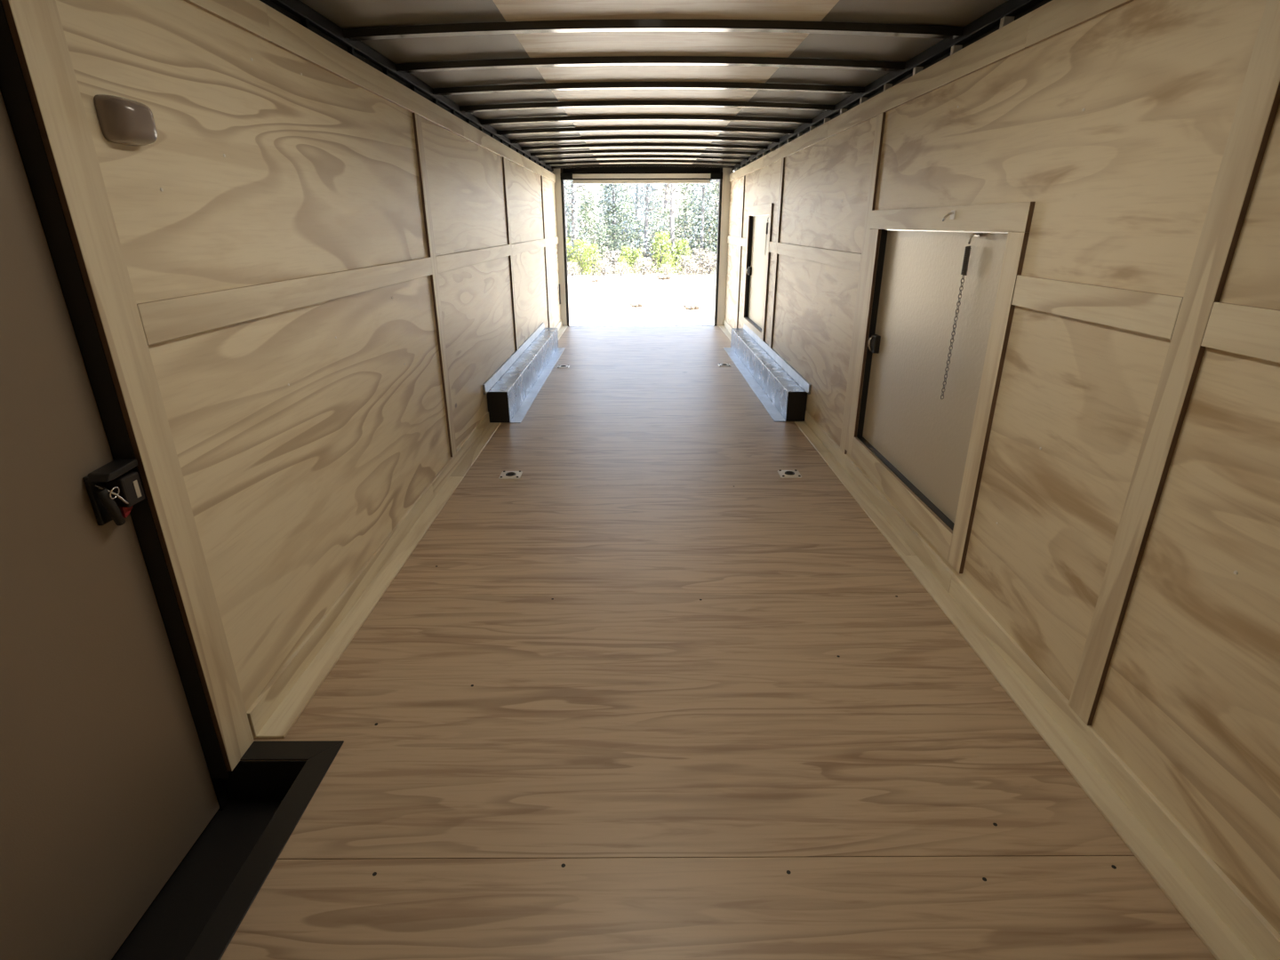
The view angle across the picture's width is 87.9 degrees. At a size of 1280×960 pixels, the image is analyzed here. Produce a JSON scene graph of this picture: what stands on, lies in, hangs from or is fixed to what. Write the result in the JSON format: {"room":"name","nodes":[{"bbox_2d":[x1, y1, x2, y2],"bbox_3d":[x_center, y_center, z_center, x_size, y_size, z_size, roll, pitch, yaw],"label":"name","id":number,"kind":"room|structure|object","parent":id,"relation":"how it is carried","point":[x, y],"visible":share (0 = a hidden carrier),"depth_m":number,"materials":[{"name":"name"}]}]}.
{"room":"cargo space","nodes":[
{"label":"cargo space","id":0,"kind":"room"},
{"bbox_2d":[0,0,560,787],"bbox_3d":[-1.205,-1.404,4.617,0.092,2.260,10.530,0,21,0],"label":"wall","id":1,"kind":"structure","parent":0,"point":[303,436],"depth_m":2.20,"materials":[{"name":"brown wood"}]},
{"bbox_2d":[0,0,229,959],"bbox_3d":[-1.190,0.120,1.064,0.077,2.116,0.973,0,21,0],"label":"door","id":2,"kind":"structure","parent":1,"relation":"in","point":[107,788],"depth_m":1.39,"materials":[{"name":"brown"}]},
{"bbox_2d":[82,458,144,525],"bbox_3d":[-1.171,0.031,1.489,0.055,0.133,0.103,0,21,0],"label":"door lock","id":3,"kind":"object","parent":2,"relation":"attached to","point":[113,490],"visible":1,"depth_m":1.47,"materials":[{"name":"black paint"}]},
{"bbox_2d":[93,94,157,146],"bbox_3d":[-1.126,-0.795,1.472,0.060,0.094,0.124,0,21,0],"label":"dome lamp","id":4,"kind":"object","parent":1,"relation":"attached to","point":[123,121],"visible":1,"depth_m":1.43,"materials":[{"name":"brown"}]},
{"bbox_2d":[1,0,254,771],"bbox_3d":[-1.146,-0.165,1.533,0.015,2.050,0.115,0,21,0],"label":"trim","id":5,"kind":"structure","parent":1,"relation":"attached to","point":[36,26],"depth_m":1.46,"materials":[{"name":"brown wood"}]},
{"bbox_2d":[184,0,271,41],"bbox_3d":[-1.150,-1.253,1.642,0.015,0.099,0.868,0,21,0],"label":"trim","id":6,"kind":"structure","parent":1,"relation":"attached to","point":[251,16],"depth_m":1.91,"materials":[{"name":"brown wood"}]},
{"bbox_2d":[136,256,432,344],"bbox_3d":[-1.149,-0.765,2.585,0.015,0.092,2.278,0,21,0],"label":"trim","id":7,"kind":"structure","parent":1,"relation":"attached to","point":[162,320],"depth_m":1.98,"materials":[{"name":"brown wood"}]},
{"bbox_2d":[265,4,463,136],"bbox_3d":[-1.154,-1.849,3.186,0.015,0.099,2.439,0,21,0],"label":"trim","id":8,"kind":"structure","parent":1,"relation":"attached to","point":[288,35],"depth_m":2.62,"materials":[{"name":"brown wood"}]},
{"bbox_2d":[246,411,500,738],"bbox_3d":[-1.106,0.125,3.497,0.098,0.093,3.318,0,21,0],"label":"baseboard","id":9,"kind":"structure","parent":1,"relation":"attached to","point":[274,713],"depth_m":2.56,"materials":[{"name":"brown wood"}]},
{"bbox_2d":[259,0,553,172],"bbox_3d":[-1.194,-2.351,4.224,0.042,0.090,10.480,0,21,0],"label":"trim","id":10,"kind":"structure","parent":1,"relation":"attached to","point":[295,10],"depth_m":2.92,"materials":[{"name":"black paint"}]},
{"bbox_2d":[411,112,456,456],"bbox_3d":[-1.152,-1.022,3.762,0.015,1.856,0.100,0,21,0],"label":"trim","id":11,"kind":"structure","parent":1,"relation":"attached to","point":[416,118],"depth_m":3.71,"materials":[{"name":"brown wood"}]},
{"bbox_2d":[435,244,510,273],"bbox_3d":[-1.155,-1.624,4.810,0.015,0.092,2.288,0,21,0],"label":"trim","id":12,"kind":"structure","parent":1,"relation":"attached to","point":[446,262],"depth_m":4.45,"materials":[{"name":"brown wood"}]},
{"bbox_2d":[462,120,524,167],"bbox_3d":[-1.160,-2.728,5.462,0.015,0.099,2.439,0,21,0],"label":"trim","id":13,"kind":"structure","parent":1,"relation":"attached to","point":[471,133],"depth_m":5.10,"materials":[{"name":"brown wood"}]},
{"bbox_2d":[502,156,519,350],"bbox_3d":[-1.157,-1.883,5.991,0.015,1.856,0.100,0,21,0],"label":"trim","id":14,"kind":"structure","parent":1,"relation":"attached to","point":[504,165],"depth_m":5.91,"materials":[{"name":"brown wood"}]},
{"bbox_2d":[512,239,545,255],"bbox_3d":[-1.161,-2.483,7.035,0.015,0.092,2.278,0,21,0],"label":"trim","id":15,"kind":"structure","parent":1,"relation":"attached to","point":[529,245],"depth_m":6.80,"materials":[{"name":"brown wood"}]},
{"bbox_2d":[523,156,555,182],"bbox_3d":[-1.166,-3.659,7.873,0.015,0.099,2.729,0,21,0],"label":"trim","id":16,"kind":"structure","parent":1,"relation":"attached to","point":[528,164],"depth_m":7.55,"materials":[{"name":"brown wood"}]},
{"bbox_2d":[540,176,550,327],"bbox_3d":[-1.163,-2.740,8.211,0.015,1.856,0.100,0,21,0],"label":"trim","id":17,"kind":"structure","parent":1,"relation":"attached to","point":[541,177],"depth_m":8.18,"materials":[{"name":"brown wood"}]},
{"bbox_2d":[552,168,567,325],"bbox_3d":[-1.146,-3.281,9.520,0.116,2.210,0.070,0,21,0],"label":"trim","id":18,"kind":"structure","parent":1,"relation":"attached to","point":[557,184],"depth_m":9.46,"materials":[{"name":"white wood"}]},
{"bbox_2d":[560,166,722,180],"bbox_3d":[0.023,-4.223,9.127,2.227,0.176,0.110,0,21,0],"label":"trim","id":19,"kind":"structure","parent":1,"relation":"attached to","point":[567,173],"depth_m":9.12,"materials":[{"name":"black paint"}]},
{"bbox_2d":[560,168,722,326],"bbox_3d":[0.025,-3.306,9.518,2.227,2.150,0.100,0,21,0],"label":"trim","id":20,"kind":"structure","parent":1,"relation":"attached to","point":[721,169],"depth_m":9.48,"materials":[{"name":"black metal"}]},
{"bbox_2d":[572,173,710,183],"bbox_3d":[0.021,-4.165,9.175,1.900,0.120,0.062,0,21,0],"label":"trim","id":21,"kind":"structure","parent":1,"relation":"attached to","point":[619,175],"depth_m":9.14,"materials":[{"name":"white"}]},
{"bbox_2d":[569,325,714,326],"bbox_3d":[0.029,-2.276,9.900,2.163,0.053,0.050,0,21,0],"label":"trim","id":22,"kind":"structure","parent":1,"relation":"attached to","point":[570,325],"depth_m":9.87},
{"bbox_2d":[299,0,1007,166],"bbox_3d":[0.049,-2.455,4.224,2.527,0.098,10.650,0,21,0],"label":"ceiling","id":23,"kind":"structure","parent":0,"point":[346,14],"depth_m":3.03,"materials":[{"name":"grey metal"}]},
{"bbox_2d":[551,163,734,168],"bbox_3d":[0.037,-4.202,8.893,2.443,0.058,0.060,0,21,0],"label":"rib","id":24,"kind":"object","parent":23,"relation":"attached to","point":[617,164],"visible":1,"depth_m":8.87,"materials":[{"name":"grey"}]},
{"bbox_2d":[545,160,740,165],"bbox_3d":[0.038,-3.982,8.325,2.443,0.058,0.060,0,21,0],"label":"rib","id":25,"kind":"object","parent":23,"relation":"attached to","point":[594,161],"visible":1,"depth_m":8.30,"materials":[{"name":"grey metal"}]},
{"bbox_2d":[538,154,748,160],"bbox_3d":[0.040,-3.763,7.755,2.443,0.058,0.060,0,21,0],"label":"rib","id":26,"kind":"object","parent":23,"relation":"attached to","point":[620,156],"visible":1,"depth_m":7.73,"materials":[{"name":"grey metal"}]},
{"bbox_2d":[520,143,767,150],"bbox_3d":[0.043,-3.323,6.617,2.443,0.058,0.060,0,21,0],"label":"rib","id":27,"kind":"object","parent":23,"relation":"attached to","point":[602,145],"visible":1,"depth_m":6.59,"materials":[{"name":"grey metal"}]},
{"bbox_2d":[530,149,757,156],"bbox_3d":[0.041,-3.543,7.186,2.443,0.058,0.060,0,21,0],"label":"rib","id":28,"kind":"object","parent":23,"relation":"attached to","point":[611,150],"visible":1,"depth_m":7.16,"materials":[{"name":"grey metal"}]},
{"bbox_2d":[510,135,779,143],"bbox_3d":[0.044,-3.103,6.048,2.443,0.058,0.060,0,21,0],"label":"rib","id":29,"kind":"object","parent":23,"relation":"attached to","point":[622,137],"visible":1,"depth_m":6.02,"materials":[{"name":"grey metal"}]},
{"bbox_2d":[496,126,794,135],"bbox_3d":[0.046,-2.884,5.479,2.443,0.058,0.060,0,21,0],"label":"rib","id":30,"kind":"object","parent":23,"relation":"attached to","point":[601,128],"visible":1,"depth_m":5.45,"materials":[{"name":"grey metal"}]},
{"bbox_2d":[480,114,812,125],"bbox_3d":[0.047,-2.664,4.910,2.443,0.058,0.060,0,21,0],"label":"rib","id":31,"kind":"object","parent":23,"relation":"attached to","point":[610,117],"visible":1,"depth_m":4.88,"materials":[{"name":"grey metal"}]},
{"bbox_2d":[459,100,835,111],"bbox_3d":[0.049,-2.444,4.341,2.443,0.058,0.060,0,21,0],"label":"rib","id":32,"kind":"object","parent":23,"relation":"attached to","point":[598,103],"visible":1,"depth_m":4.32,"materials":[{"name":"grey metal"}]},
{"bbox_2d":[432,81,864,95],"bbox_3d":[0.050,-2.224,3.772,2.443,0.058,0.060,0,21,0],"label":"rib","id":33,"kind":"object","parent":23,"relation":"attached to","point":[589,85],"visible":1,"depth_m":3.75,"materials":[{"name":"grey metal"}]},
{"bbox_2d":[395,56,905,72],"bbox_3d":[0.051,-2.005,3.203,2.443,0.058,0.060,0,21,0],"label":"rib","id":34,"kind":"object","parent":23,"relation":"attached to","point":[603,60],"visible":1,"depth_m":3.18,"materials":[{"name":"grey metal"}]},
{"bbox_2d":[342,19,964,40],"bbox_3d":[0.053,-1.785,2.634,2.443,0.058,0.060,0,21,0],"label":"rib","id":35,"kind":"object","parent":23,"relation":"attached to","point":[942,32],"visible":1,"depth_m":2.61,"materials":[{"name":"grey metal"}]},
{"bbox_2d":[220,326,1215,959],"bbox_3d":[0.055,-0.364,4.967,2.487,0.061,10.530,0,21,0],"label":"floor","id":36,"kind":"structure","parent":0,"point":[650,691],"depth_m":1.97,"materials":[{"name":"brown wood"}]},
{"bbox_2d":[111,740,343,959],"bbox_3d":[-1.049,1.041,1.449,0.360,0.180,1.138,0,21,0],"label":"well","id":37,"kind":"object","parent":36,"relation":"on","point":[198,911],"visible":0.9,"depth_m":1.71,"materials":[{"name":"black metal"}]},
{"bbox_2d":[498,470,522,479],"bbox_3d":[-0.783,-0.034,4.021,0.129,0.011,0.129,0,21,0],"label":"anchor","id":38,"kind":"object","parent":36,"relation":"on","point":[505,475],"visible":1,"depth_m":4.00,"materials":[{"name":"silver metal"}]},
{"bbox_2d":[482,322,564,423],"bbox_3d":[-1.039,-1.163,6.521,0.245,0.318,3.390,0,21,0],"label":"wheel well","id":39,"kind":"object","parent":36,"relation":"on","point":[519,380],"visible":1,"depth_m":5.80,"materials":[{"name":"silver metal"}]},
{"bbox_2d":[723,323,811,421],"bbox_3d":[1.144,-1.163,6.519,0.238,0.307,3.345,0,21,0],"label":"wheel well","id":40,"kind":"object","parent":36,"relation":"on","point":[778,386],"visible":0.99,"depth_m":5.82,"materials":[{"name":"silver metal"}]},
{"bbox_2d":[777,469,801,478],"bbox_3d":[0.907,-0.040,4.023,0.129,0.011,0.129,0,21,0],"label":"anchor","id":41,"kind":"object","parent":36,"relation":"on","point":[784,474],"visible":1,"depth_m":4.00,"materials":[{"name":"silver metal"}]},
{"bbox_2d":[724,0,1279,934],"bbox_3d":[1.309,-1.413,4.619,0.092,2.260,10.530,0,21,0],"label":"wall","id":42,"kind":"structure","parent":0,"point":[1116,124],"depth_m":1.77,"materials":[{"name":"brown wood"}]},
{"bbox_2d":[717,168,733,326],"bbox_3d":[1.211,-3.290,9.522,0.144,2.210,0.070,0,21,0],"label":"trim","id":43,"kind":"structure","parent":42,"relation":"attached to","point":[726,172],"depth_m":9.46,"materials":[{"name":"white wood"}]},
{"bbox_2d":[718,319,732,340],"bbox_3d":[1.213,-2.007,8.999,0.090,0.093,1.828,0,21,0],"label":"baseboard","id":44,"kind":"structure","parent":42,"relation":"attached to","point":[726,328],"depth_m":9.33,"materials":[{"name":"brown wood"}]},
{"bbox_2d":[736,175,745,327],"bbox_3d":[1.249,-2.771,8.270,0.015,1.856,0.100,0,21,0],"label":"trim","id":45,"kind":"structure","parent":42,"relation":"attached to","point":[744,176],"depth_m":8.24,"materials":[{"name":"brown wood"}]},
{"bbox_2d":[729,156,763,182],"bbox_3d":[1.246,-3.686,7.923,0.015,0.099,2.629,0,21,0],"label":"trim","id":46,"kind":"structure","parent":42,"relation":"attached to","point":[756,164],"depth_m":7.62,"materials":[{"name":"brown wood"}]},
{"bbox_2d":[742,203,773,341],"bbox_3d":[1.279,-2.263,7.174,0.073,1.306,1.460,0,21,0],"label":"door","id":47,"kind":"structure","parent":42,"relation":"in","point":[756,285],"depth_m":7.27,"materials":[{"name":"brown wood"}]},
{"bbox_2d":[768,157,784,348],"bbox_3d":[1.254,-1.944,6.129,0.015,1.856,0.090,0,21,0],"label":"trim","id":48,"kind":"structure","parent":42,"relation":"attached to","point":[782,168],"depth_m":6.06,"materials":[{"name":"brown wood"}]},
{"bbox_2d":[762,120,828,167],"bbox_3d":[1.252,-2.771,5.553,0.015,0.099,2.449,0,21,0],"label":"trim","id":49,"kind":"structure","parent":42,"relation":"attached to","point":[820,133],"depth_m":5.21,"materials":[{"name":"brown wood"}]},
{"bbox_2d":[776,242,861,271],"bbox_3d":[1.257,-1.668,4.897,0.015,0.096,2.406,0,21,0],"label":"trim","id":50,"kind":"structure","parent":42,"relation":"attached to","point":[840,259],"depth_m":4.52,"materials":[{"name":"brown wood"}]},
{"bbox_2d":[840,112,886,454],"bbox_3d":[1.260,-1.042,3.794,0.015,1.856,0.100,0,21,0],"label":"trim","id":51,"kind":"structure","parent":42,"relation":"attached to","point":[881,117],"depth_m":3.70,"materials":[{"name":"brown wood"}]},
{"bbox_2d":[731,0,1043,170],"bbox_3d":[1.291,-2.380,4.219,0.042,0.046,10.480,0,21,0],"label":"trim","id":52,"kind":"structure","parent":42,"relation":"attached to","point":[988,21],"depth_m":2.96,"materials":[{"name":"black paint"}]},
{"bbox_2d":[827,11,1031,137],"bbox_3d":[1.258,-1.892,3.277,0.015,0.099,2.429,0,21,0],"label":"trim","id":53,"kind":"structure","parent":42,"relation":"attached to","point":[1011,39],"depth_m":2.72,"materials":[{"name":"brown wood"}]},
{"bbox_2d":[844,201,1035,573],"bbox_3d":[1.290,-0.541,3.099,0.073,1.354,1.551,0,21,0],"label":"door","id":54,"kind":"structure","parent":42,"relation":"in","point":[933,449],"depth_m":2.91,"materials":[{"name":"brown wood"}]},
{"bbox_2d":[867,334,880,353],"bbox_3d":[1.278,-0.749,3.643,0.051,0.095,0.090,0,21,0],"label":"slam latch","id":55,"kind":"object","parent":54,"relation":"attached to","point":[874,341],"visible":1,"depth_m":3.61,"materials":[{"name":"black paint"}]},
{"bbox_2d":[940,232,983,399],"bbox_3d":[1.284,-0.642,2.665,0.041,0.663,0.059,0,21,0],"label":"hanging chain","id":56,"kind":"object","parent":54,"relation":"hanging from","point":[967,252],"visible":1,"depth_m":2.63,"materials":[{"name":"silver metal"}]},
{"bbox_2d":[794,410,1279,959],"bbox_3d":[1.230,0.479,2.562,0.090,0.093,5.328,0,21,0],"label":"baseboard","id":57,"kind":"structure","parent":42,"relation":"attached to","point":[1223,918],"depth_m":1.83,"materials":[{"name":"brown wood"}]},
{"bbox_2d":[1025,0,1133,47],"bbox_3d":[1.262,-1.286,1.708,0.015,0.099,0.933,0,21,0],"label":"trim","id":58,"kind":"structure","parent":42,"relation":"attached to","point":[1053,18],"depth_m":1.97,"materials":[{"name":"brown wood"}]},
{"bbox_2d":[1011,275,1183,339],"bbox_3d":[1.264,-0.508,1.893,0.015,0.096,0.720,0,21,0],"label":"trim","id":59,"kind":"structure","parent":42,"relation":"attached to","point":[1143,312],"depth_m":1.80,"materials":[{"name":"brown wood"}]},
{"bbox_2d":[1068,0,1279,725],"bbox_3d":[1.266,-0.235,1.564,0.015,1.956,0.088,0,21,0],"label":"trim","id":60,"kind":"structure","parent":42,"relation":"attached to","point":[1259,101],"depth_m":1.53,"materials":[{"name":"brown wood"}]},
{"bbox_2d":[1200,302,1279,362],"bbox_3d":[1.268,0.005,0.566,0.015,0.096,1.946,0,21,0],"label":"trim","id":61,"kind":"structure","parent":42,"relation":"attached to","point":[1249,331],"depth_m":1.38,"materials":[{"name":"brown wood"}]},
{"label":"outside","id":62,"kind":"structure","parent":0,"visible":0},
{"bbox_2d":[568,229,715,325],"bbox_3d":[-0.232,-34.090,94.032,300.000,0.001,320.000,0,21,0],"label":"ground","id":63,"kind":"structure","parent":62,"point":[606,301],"depth_m":19.52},
{"bbox_2d":[567,262,582,276],"bbox_3d":[-2.903,-8.992,28.260,0.921,0.587,0.940,-3,21,-6],"label":"dry brush","id":64,"kind":"object","parent":63,"relation":"on","point":[572,272],"visible":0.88,"depth_m":28.16,"materials":[{"name":"grey plant"}]},
{"bbox_2d":[563,179,594,273],"bbox_3d":[-3.271,-11.567,28.803,2.702,4.996,2.597,4,21,10],"label":"tree","id":65,"kind":"object","parent":63,"relation":"on","point":[564,181],"visible":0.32,"depth_m":28.66,"materials":[{"name":"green plant"}]},
{"bbox_2d":[569,239,592,274],"bbox_3d":[-2.577,-9.730,28.932,1.076,1.480,1.107,20,29,41],"label":"bush","id":66,"kind":"object","parent":63,"relation":"on","point":[579,253],"visible":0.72,"depth_m":28.78,"materials":[{"name":"green plant"}]},
{"bbox_2d":[566,200,602,262],"bbox_3d":[-3.261,-13.260,35.574,2.850,3.311,2.918,10,23,25],"label":"tree","id":67,"kind":"object","parent":63,"relation":"on","point":[586,202],"visible":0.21,"depth_m":35.03,"materials":[{"name":"green plant"}]},
{"bbox_2d":[570,185,598,249],"bbox_3d":[-3.297,-14.279,37.038,2.445,4.122,2.480,17,27,37],"label":"tree","id":68,"kind":"object","parent":63,"relation":"on","point":[579,191],"visible":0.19,"depth_m":36.47,"materials":[{"name":"green plant"}]},
{"bbox_2d":[564,179,605,272],"bbox_3d":[-2.843,-12.491,29.016,2.966,6.560,2.894,0,21,-1],"label":"tree","id":69,"kind":"object","parent":63,"relation":"on","point":[575,231],"visible":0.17,"depth_m":29.21,"materials":[{"name":"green plant"}]},
{"bbox_2d":[568,211,607,269],"bbox_3d":[-2.582,-11.373,31.531,2.371,2.690,2.316,-5,22,-12],"label":"tree","id":70,"kind":"object","parent":63,"relation":"on","point":[588,213],"visible":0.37,"depth_m":31.18,"materials":[{"name":"green plant"}]},
{"bbox_2d":[581,242,601,275],"bbox_3d":[-2.039,-9.482,28.499,0.963,1.324,0.990,0,21,-1],"label":"bush","id":71,"kind":"object","parent":63,"relation":"on","point":[594,245],"visible":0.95,"depth_m":28.40,"materials":[{"name":"green plant"}]},
{"bbox_2d":[582,191,607,255],"bbox_3d":[-3.312,-17.322,44.821,2.468,4.194,2.336,17,27,37],"label":"tree","id":72,"kind":"object","parent":63,"relation":"on","point":[589,195],"visible":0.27,"depth_m":44.34,"materials":[{"name":"green plant"}]},
{"bbox_2d":[591,258,615,275],"bbox_3d":[-1.581,-9.099,28.410,1.074,0.671,1.053,-2,21,-4],"label":"dry brush","id":73,"kind":"object","parent":63,"relation":"on","point":[603,262],"visible":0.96,"depth_m":28.33,"materials":[{"name":"grey plant"}]},
{"bbox_2d":[593,224,630,270],"bbox_3d":[-1.333,-10.726,30.697,1.824,2.069,1.781,-11,24,-27],"label":"bush","id":74,"kind":"object","parent":63,"relation":"on","point":[607,245],"visible":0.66,"depth_m":30.47,"materials":[{"name":"green plant"}]},
{"bbox_2d":[584,183,640,248],"bbox_3d":[-1.339,-13.997,33.838,3.467,5.892,3.283,-5,22,-11],"label":"tree","id":75,"kind":"object","parent":63,"relation":"on","point":[599,203],"visible":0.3,"depth_m":33.67,"materials":[{"name":"green plant"}]},
{"bbox_2d":[597,250,630,273],"bbox_3d":[-1.219,-9.699,29.507,1.612,1.006,1.579,-2,21,-4],"label":"dry brush","id":76,"kind":"object","parent":63,"relation":"on","point":[612,254],"visible":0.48,"depth_m":29.29,"materials":[{"name":"grey plant"}]},
{"bbox_2d":[593,183,639,261],"bbox_3d":[-1.268,-13.291,33.211,2.717,5.023,2.611,-12,24,-27],"label":"tree","id":77,"kind":"object","parent":63,"relation":"on","point":[613,187],"visible":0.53,"depth_m":32.95,"materials":[{"name":"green plant"}]},
{"bbox_2d":[596,202,644,263],"bbox_3d":[-0.994,-12.483,33.825,2.736,3.104,2.672,14,25,33],"label":"tree","id":78,"kind":"object","parent":63,"relation":"on","point":[623,204],"visible":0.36,"depth_m":33.26,"materials":[{"name":"green plant"}]},
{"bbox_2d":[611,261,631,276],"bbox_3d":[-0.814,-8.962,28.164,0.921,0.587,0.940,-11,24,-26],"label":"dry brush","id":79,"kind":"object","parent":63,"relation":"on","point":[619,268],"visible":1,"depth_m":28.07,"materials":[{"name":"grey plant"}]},
{"bbox_2d":[619,246,634,272],"bbox_3d":[-0.605,-9.774,29.460,0.874,1.169,0.850,0,21,1],"label":"bush","id":80,"kind":"object","parent":63,"relation":"on","point":[626,251],"visible":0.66,"depth_m":29.30,"materials":[{"name":"green plant"}]},
{"bbox_2d":[607,183,660,251],"bbox_3d":[-0.216,-16.030,38.194,3.400,6.541,3.538,-18,27,-38],"label":"tree","id":81,"kind":"object","parent":63,"relation":"on","point":[631,185],"visible":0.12,"depth_m":38.06,"materials":[{"name":"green plant"}]},
{"bbox_2d":[629,248,644,272],"bbox_3d":[-0.121,-9.741,29.475,0.793,1.091,0.816,-5,22,-12],"label":"bush","id":82,"kind":"object","parent":63,"relation":"on","point":[638,250],"visible":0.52,"depth_m":29.34,"materials":[{"name":"green plant"}]},
{"bbox_2d":[624,219,660,270],"bbox_3d":[0.201,-11.011,31.140,1.960,2.276,2.006,14,25,33],"label":"bush","id":83,"kind":"object","parent":63,"relation":"on","point":[640,220],"visible":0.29,"depth_m":30.91,"materials":[{"name":"green plant"}]},
{"bbox_2d":[630,256,656,275],"bbox_3d":[0.159,-9.156,28.430,1.209,0.755,1.184,-5,22,-12],"label":"dry brush","id":84,"kind":"object","parent":63,"relation":"on","point":[644,270],"visible":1,"depth_m":28.34,"materials":[{"name":"grey plant"}]},
{"bbox_2d":[616,183,672,268],"bbox_3d":[0.250,-11.976,29.678,2.654,5.106,2.762,-2,21,-6],"label":"tree","id":85,"kind":"object","parent":63,"relation":"on","point":[646,190],"visible":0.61,"depth_m":29.57,"materials":[{"name":"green plant"}]},
{"bbox_2d":[636,249,663,272],"bbox_3d":[0.532,-9.876,29.951,1.612,1.006,1.579,19,29,41],"label":"dry brush","id":86,"kind":"object","parent":63,"relation":"on","point":[655,261],"visible":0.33,"depth_m":29.66,"materials":[{"name":"grey plant"}]},
{"bbox_2d":[640,190,666,250],"bbox_3d":[0.905,-14.823,38.618,2.338,3.973,2.214,17,27,38],"label":"tree","id":87,"kind":"object","parent":63,"relation":"on","point":[660,195],"visible":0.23,"depth_m":38.18,"materials":[{"name":"green plant"}]},
{"bbox_2d":[640,207,682,261],"bbox_3d":[1.171,-12.727,34.723,2.553,2.897,2.494,-1,21,-3],"label":"bush","id":88,"kind":"object","parent":63,"relation":"on","point":[668,210],"visible":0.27,"depth_m":34.31,"materials":[{"name":"green plant"}]},
{"bbox_2d":[648,231,676,272],"bbox_3d":[0.998,-10.065,29.343,1.340,1.792,1.303,-8,22,-19],"label":"bush","id":89,"kind":"object","parent":63,"relation":"on","point":[661,250],"visible":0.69,"depth_m":29.16,"materials":[{"name":"green plant"}]},
{"bbox_2d":[657,263,674,275],"bbox_3d":[1.102,-8.925,28.166,0.790,0.503,0.806,7,22,18],"label":"dry brush","id":90,"kind":"object","parent":63,"relation":"on","point":[664,265],"visible":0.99,"depth_m":28.12,"materials":[{"name":"grey plant"}]},
{"bbox_2d":[660,252,675,274],"bbox_3d":[1.188,-9.309,28.562,0.680,0.935,0.699,-12,24,-27],"label":"bush","id":91,"kind":"object","parent":63,"relation":"on","point":[665,254],"visible":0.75,"depth_m":28.49,"materials":[{"name":"green plant"}]},
{"bbox_2d":[653,183,684,254],"bbox_3d":[1.786,-18.481,43.173,3.312,7.508,3.395,0,21,0],"label":"tree","id":92,"kind":"object","parent":63,"relation":"on","point":[665,185],"visible":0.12,"depth_m":43.20,"materials":[{"name":"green plant"}]},
{"bbox_2d":[642,183,698,271],"bbox_3d":[1.395,-12.175,29.169,2.574,5.834,2.638,17,27,38],"label":"tree","id":93,"kind":"object","parent":63,"relation":"on","point":[672,214],"visible":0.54,"depth_m":29.20,"materials":[{"name":"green plant"}]},
{"bbox_2d":[653,216,695,268],"bbox_3d":[1.651,-11.457,31.999,2.138,2.483,2.188,8,23,21],"label":"tree","id":94,"kind":"object","parent":63,"relation":"on","point":[678,217],"visible":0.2,"depth_m":31.72,"materials":[{"name":"green plant"}]},
{"bbox_2d":[671,238,693,271],"bbox_3d":[1.869,-9.927,29.407,1.076,1.480,1.107,7,22,17],"label":"bush","id":95,"kind":"object","parent":63,"relation":"on","point":[681,243],"visible":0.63,"depth_m":29.30,"materials":[{"name":"green plant"}]},
{"bbox_2d":[662,183,707,248],"bbox_3d":[2.356,-14.518,35.638,3.089,5.545,3.262,16,27,37],"label":"tree","id":96,"kind":"object","parent":63,"relation":"on","point":[687,184],"visible":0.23,"depth_m":35.31,"materials":[{"name":"green plant"}]},
{"bbox_2d":[672,254,702,274],"bbox_3d":[2.062,-9.259,28.567,1.343,0.838,1.316,-3,21,-8],"label":"dry brush","id":97,"kind":"object","parent":63,"relation":"on","point":[686,270],"visible":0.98,"depth_m":28.48,"materials":[{"name":"grey plant"}]},
{"bbox_2d":[674,200,712,263],"bbox_3d":[2.837,-13.315,35.664,2.918,3.311,2.850,19,28,40],"label":"bush","id":98,"kind":"object","parent":63,"relation":"on","point":[693,205],"visible":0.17,"depth_m":35.09,"materials":[{"name":"green plant"}]},
{"bbox_2d":[676,179,718,256],"bbox_3d":[2.817,-11.827,29.757,2.573,4.757,2.473,-4,21,-9],"label":"tree","id":99,"kind":"object","parent":63,"relation":"on","point":[703,190],"visible":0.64,"depth_m":29.58,"materials":[{"name":"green plant"}]},
{"bbox_2d":[684,248,716,273],"bbox_3d":[2.727,-9.733,29.448,1.746,1.090,1.711,-8,22,-19],"label":"dry brush","id":100,"kind":"object","parent":63,"relation":"on","point":[696,252],"visible":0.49,"depth_m":29.27,"materials":[{"name":"grey plant"}]},
{"bbox_2d":[683,179,719,269],"bbox_3d":[3.602,-12.590,30.455,3.338,5.674,3.161,4,22,11],"label":"tree","id":101,"kind":"object","parent":63,"relation":"on","point":[716,185],"visible":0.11,"depth_m":30.38,"materials":[{"name":"green plant"}]},
{"bbox_2d":[686,216,718,269],"bbox_3d":[3.146,-11.125,31.126,2.138,2.483,2.188,2,21,5],"label":"bush","id":102,"kind":"object","parent":63,"relation":"on","point":[697,216],"visible":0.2,"depth_m":30.81,"materials":[{"name":"green plant"}]},
{"bbox_2d":[694,252,716,274],"bbox_3d":[3.057,-9.371,28.735,1.477,0.922,1.448,-18,28,-39],"label":"dry brush","id":103,"kind":"object","parent":63,"relation":"on","point":[709,269],"visible":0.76,"depth_m":28.64,"materials":[{"name":"grey plant"}]},
{"bbox_2d":[704,220,718,268],"bbox_3d":[3.682,-10.654,30.185,1.960,2.276,2.006,16,26,36],"label":"bush","id":104,"kind":"object","parent":63,"relation":"on","point":[712,223],"visible":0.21,"depth_m":29.91,"materials":[{"name":"green plant"}]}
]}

